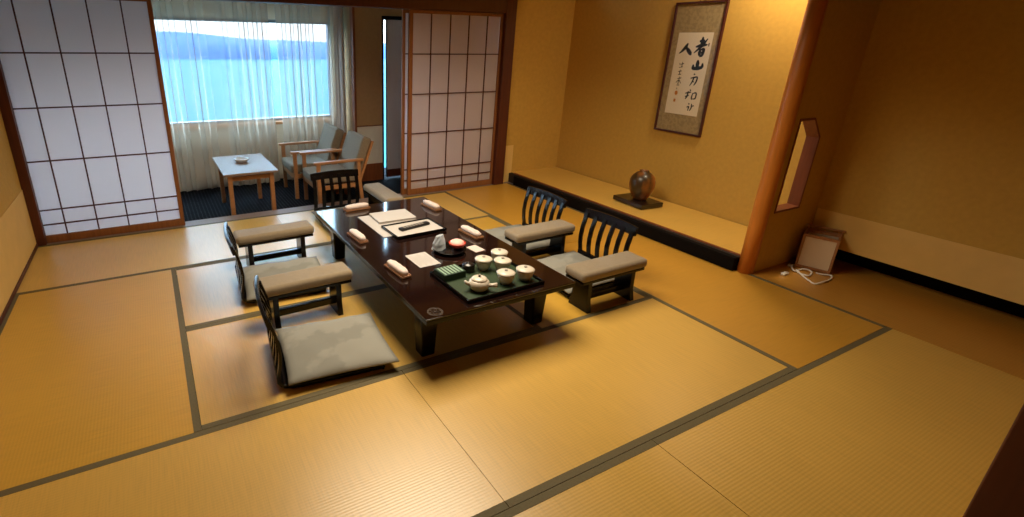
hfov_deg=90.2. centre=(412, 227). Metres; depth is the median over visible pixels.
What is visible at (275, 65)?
lake
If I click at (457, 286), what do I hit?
tray
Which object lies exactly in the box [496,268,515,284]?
teacup
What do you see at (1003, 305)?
baseboard
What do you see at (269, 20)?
window
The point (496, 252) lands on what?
teacup
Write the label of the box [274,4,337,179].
sheer curtain
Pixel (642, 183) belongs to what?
vase
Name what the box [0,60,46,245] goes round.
trim
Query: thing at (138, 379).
floor
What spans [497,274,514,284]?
bowl
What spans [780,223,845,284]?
lantern
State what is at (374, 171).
baseboard
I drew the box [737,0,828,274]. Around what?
wooden pillar
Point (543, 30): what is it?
wall
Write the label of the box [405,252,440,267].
menu card
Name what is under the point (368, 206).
tray
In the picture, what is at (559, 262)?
seat cushion
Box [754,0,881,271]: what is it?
wall partition
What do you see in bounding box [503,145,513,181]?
trim
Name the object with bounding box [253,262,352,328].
armrest
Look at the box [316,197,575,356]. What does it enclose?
table
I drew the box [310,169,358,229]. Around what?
chair
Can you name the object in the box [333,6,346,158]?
drape
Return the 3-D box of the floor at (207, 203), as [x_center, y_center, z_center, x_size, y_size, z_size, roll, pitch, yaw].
[-1.347,-0.355,5.838,5.800,0.050,1.620,-9,23,-26]
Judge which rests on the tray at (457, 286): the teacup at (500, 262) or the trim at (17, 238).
the teacup at (500, 262)
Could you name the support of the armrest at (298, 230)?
on the floor at (138, 379)
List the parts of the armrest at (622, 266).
leg, leg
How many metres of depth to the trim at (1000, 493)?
1.35 m
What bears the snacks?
on the plate
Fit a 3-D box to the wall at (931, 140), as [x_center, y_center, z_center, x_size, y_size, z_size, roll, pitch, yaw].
[2.917,-1.188,4.041,0.080,2.650,4.770,-9,23,-26]
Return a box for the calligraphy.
[654,0,729,137]
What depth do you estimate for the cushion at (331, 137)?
5.79 m
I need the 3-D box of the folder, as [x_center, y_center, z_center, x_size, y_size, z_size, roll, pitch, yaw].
[-0.138,-0.031,3.649,0.375,0.004,0.460,-10,23,-27]
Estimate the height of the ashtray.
0.036 m
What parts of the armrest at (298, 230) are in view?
leg, leg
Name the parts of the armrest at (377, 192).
leg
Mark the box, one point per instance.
(450, 272)
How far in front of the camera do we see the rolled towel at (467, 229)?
3.42 m
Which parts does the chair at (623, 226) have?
rail, rail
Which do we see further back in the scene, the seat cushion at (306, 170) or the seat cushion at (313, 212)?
the seat cushion at (306, 170)
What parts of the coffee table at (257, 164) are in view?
leg, leg, leg, leg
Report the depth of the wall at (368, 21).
6.00 m
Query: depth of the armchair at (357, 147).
5.32 m
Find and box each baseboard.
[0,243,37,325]
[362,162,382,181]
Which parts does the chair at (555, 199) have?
rail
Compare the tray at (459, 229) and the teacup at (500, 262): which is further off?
the tray at (459, 229)
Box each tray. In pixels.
[343,206,370,211]
[347,232,368,243]
[381,217,446,238]
[384,263,411,278]
[420,203,441,210]
[430,260,544,303]
[458,228,483,239]
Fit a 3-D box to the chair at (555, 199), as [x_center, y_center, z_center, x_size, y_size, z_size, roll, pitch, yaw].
[0.875,-0.057,4.104,0.583,0.419,0.470,-9,23,-26]
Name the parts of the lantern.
power cord, lamp shade, frame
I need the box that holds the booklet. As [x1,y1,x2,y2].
[369,209,415,223]
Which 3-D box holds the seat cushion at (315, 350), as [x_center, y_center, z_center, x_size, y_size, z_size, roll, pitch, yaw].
[-0.416,0.622,2.659,0.550,0.064,0.510,-7,22,-20]
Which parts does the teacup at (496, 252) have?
lid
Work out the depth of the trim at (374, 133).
6.34 m
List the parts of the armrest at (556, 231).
leg, leg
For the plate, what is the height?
0.022 m
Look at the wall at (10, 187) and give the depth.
3.55 m
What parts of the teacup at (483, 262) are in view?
lid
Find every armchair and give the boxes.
[279,123,346,198]
[299,130,373,203]
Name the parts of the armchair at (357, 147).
leg, cross rail, leg, arm, arm, rail, leg, leg, frame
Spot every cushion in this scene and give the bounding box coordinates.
[243,256,320,300]
[275,312,398,385]
[282,154,329,172]
[302,164,354,184]
[312,207,344,230]
[316,123,343,164]
[338,130,370,170]
[484,224,549,250]
[537,251,614,293]
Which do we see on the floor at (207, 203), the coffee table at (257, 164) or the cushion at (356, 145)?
the coffee table at (257, 164)
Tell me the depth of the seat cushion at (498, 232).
4.06 m
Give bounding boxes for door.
[0,0,184,242]
[382,16,401,178]
[401,9,408,194]
[407,10,503,194]
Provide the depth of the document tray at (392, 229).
3.50 m
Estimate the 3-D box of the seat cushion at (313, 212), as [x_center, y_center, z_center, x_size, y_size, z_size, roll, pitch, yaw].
[-0.598,-0.095,4.580,0.510,0.064,0.550,-9,23,-26]
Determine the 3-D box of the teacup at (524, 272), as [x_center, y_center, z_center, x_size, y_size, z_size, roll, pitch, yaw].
[0.625,0.254,2.781,0.104,0.082,0.104,-1,21,-6]
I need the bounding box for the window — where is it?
[268,19,282,120]
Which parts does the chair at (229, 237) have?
rail, rail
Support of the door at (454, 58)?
in the wall at (543, 30)
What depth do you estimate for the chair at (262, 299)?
2.44 m
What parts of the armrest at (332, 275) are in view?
leg, leg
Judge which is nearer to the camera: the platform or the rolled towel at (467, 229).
the rolled towel at (467, 229)
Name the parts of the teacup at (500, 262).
lid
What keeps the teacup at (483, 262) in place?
on the tray at (457, 286)
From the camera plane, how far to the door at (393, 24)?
6.24 m
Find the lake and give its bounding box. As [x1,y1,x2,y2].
[271,59,385,167]
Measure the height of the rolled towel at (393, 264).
0.039 m
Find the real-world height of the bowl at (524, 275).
0.062 m
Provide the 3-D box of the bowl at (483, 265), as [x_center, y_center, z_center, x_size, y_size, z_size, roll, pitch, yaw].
[0.411,0.214,2.907,0.099,0.062,0.099,-9,23,-26]
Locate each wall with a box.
[0,111,20,216]
[267,0,575,177]
[343,7,402,132]
[556,0,1023,258]
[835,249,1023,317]
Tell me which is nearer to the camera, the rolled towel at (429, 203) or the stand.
the rolled towel at (429, 203)
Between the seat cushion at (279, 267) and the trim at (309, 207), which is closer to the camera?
the seat cushion at (279, 267)
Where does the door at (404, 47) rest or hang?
in the wall at (543, 30)
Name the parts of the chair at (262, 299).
rail, rail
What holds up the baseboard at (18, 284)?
attached to the wall at (10, 187)
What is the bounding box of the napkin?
[466,245,484,252]
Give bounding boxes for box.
[434,264,465,281]
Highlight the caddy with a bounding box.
[462,261,474,272]
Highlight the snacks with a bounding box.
[431,234,445,250]
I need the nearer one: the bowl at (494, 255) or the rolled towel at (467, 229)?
the bowl at (494, 255)
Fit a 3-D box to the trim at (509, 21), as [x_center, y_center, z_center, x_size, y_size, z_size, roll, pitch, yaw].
[1.000,-1.475,5.634,0.130,2.020,0.150,-9,23,-26]
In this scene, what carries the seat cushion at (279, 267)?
on the chair at (229, 237)
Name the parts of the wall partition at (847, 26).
opening frame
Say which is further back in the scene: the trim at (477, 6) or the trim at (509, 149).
the trim at (509, 149)
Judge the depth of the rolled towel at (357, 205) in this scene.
3.90 m
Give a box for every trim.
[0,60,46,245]
[0,190,35,315]
[47,182,512,244]
[207,0,507,13]
[349,7,381,131]
[357,126,382,163]
[492,0,517,184]
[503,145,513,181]
[513,176,738,270]
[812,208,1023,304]
[963,404,1023,516]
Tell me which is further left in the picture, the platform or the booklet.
the booklet
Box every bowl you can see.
[448,239,465,248]
[475,260,491,270]
[491,253,506,259]
[494,262,510,269]
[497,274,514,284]
[516,270,533,280]
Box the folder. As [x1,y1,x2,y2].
[358,215,415,237]
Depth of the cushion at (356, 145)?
5.33 m
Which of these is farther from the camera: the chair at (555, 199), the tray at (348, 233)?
the chair at (555, 199)
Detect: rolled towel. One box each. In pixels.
[345,202,367,209]
[349,229,365,241]
[387,259,407,276]
[423,200,439,208]
[461,225,480,237]
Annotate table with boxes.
[212,153,277,214]
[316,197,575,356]
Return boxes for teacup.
[475,255,492,270]
[491,248,507,259]
[494,256,511,269]
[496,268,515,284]
[516,265,534,280]
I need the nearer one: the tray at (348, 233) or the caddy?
the caddy
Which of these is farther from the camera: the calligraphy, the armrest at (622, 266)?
the calligraphy
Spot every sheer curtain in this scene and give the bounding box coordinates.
[151,0,279,191]
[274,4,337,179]
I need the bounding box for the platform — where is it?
[508,167,747,269]
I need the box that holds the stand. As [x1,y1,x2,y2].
[613,193,662,209]
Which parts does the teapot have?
lid, handle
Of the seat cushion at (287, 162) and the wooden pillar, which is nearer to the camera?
the wooden pillar
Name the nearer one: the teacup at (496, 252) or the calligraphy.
the teacup at (496, 252)
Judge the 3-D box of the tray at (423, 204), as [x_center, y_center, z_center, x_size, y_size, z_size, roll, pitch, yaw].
[0.149,-0.165,4.007,0.064,0.014,0.210,-12,24,-31]
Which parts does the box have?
striped lid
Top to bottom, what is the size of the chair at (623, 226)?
0.419 m
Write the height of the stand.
0.050 m
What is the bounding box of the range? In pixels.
[270,40,385,58]
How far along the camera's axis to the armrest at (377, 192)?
4.60 m
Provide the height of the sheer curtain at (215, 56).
2.382 m
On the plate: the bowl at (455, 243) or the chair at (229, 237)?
the bowl at (455, 243)
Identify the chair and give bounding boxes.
[224,222,325,302]
[254,275,384,388]
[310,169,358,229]
[522,186,567,251]
[558,208,638,297]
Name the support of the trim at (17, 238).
attached to the wall at (10, 187)
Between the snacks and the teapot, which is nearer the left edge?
the snacks
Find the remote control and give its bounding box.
[398,221,429,230]
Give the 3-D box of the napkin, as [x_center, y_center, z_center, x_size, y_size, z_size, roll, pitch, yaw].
[0.406,0.138,3.217,0.076,0.003,0.100,-12,24,-31]
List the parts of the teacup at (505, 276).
lid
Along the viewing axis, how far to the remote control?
3.52 m
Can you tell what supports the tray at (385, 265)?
on the table at (431, 302)
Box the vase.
[629,169,655,199]
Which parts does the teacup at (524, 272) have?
lid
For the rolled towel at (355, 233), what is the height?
0.039 m
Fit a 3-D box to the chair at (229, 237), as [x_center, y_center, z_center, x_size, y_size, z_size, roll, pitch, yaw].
[-0.929,0.195,3.351,0.583,0.419,0.470,-8,22,-22]
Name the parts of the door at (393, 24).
kick plate, panel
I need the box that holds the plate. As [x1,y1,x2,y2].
[433,241,465,254]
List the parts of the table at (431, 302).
leg, leg, leg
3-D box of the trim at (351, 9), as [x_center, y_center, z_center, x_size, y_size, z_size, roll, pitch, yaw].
[-0.551,-1.772,6.066,0.372,2.470,0.090,-9,23,-26]
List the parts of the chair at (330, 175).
rail, rail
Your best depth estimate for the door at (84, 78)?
3.92 m
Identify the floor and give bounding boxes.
[0,183,1023,516]
[180,167,400,221]
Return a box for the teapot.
[464,274,497,291]
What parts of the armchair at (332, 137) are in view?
leg, cross rail, leg, arm, arm, leg, frame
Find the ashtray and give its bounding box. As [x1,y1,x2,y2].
[234,157,248,162]
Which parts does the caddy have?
lid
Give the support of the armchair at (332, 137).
on the floor at (207, 203)
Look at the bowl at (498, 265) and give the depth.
2.84 m

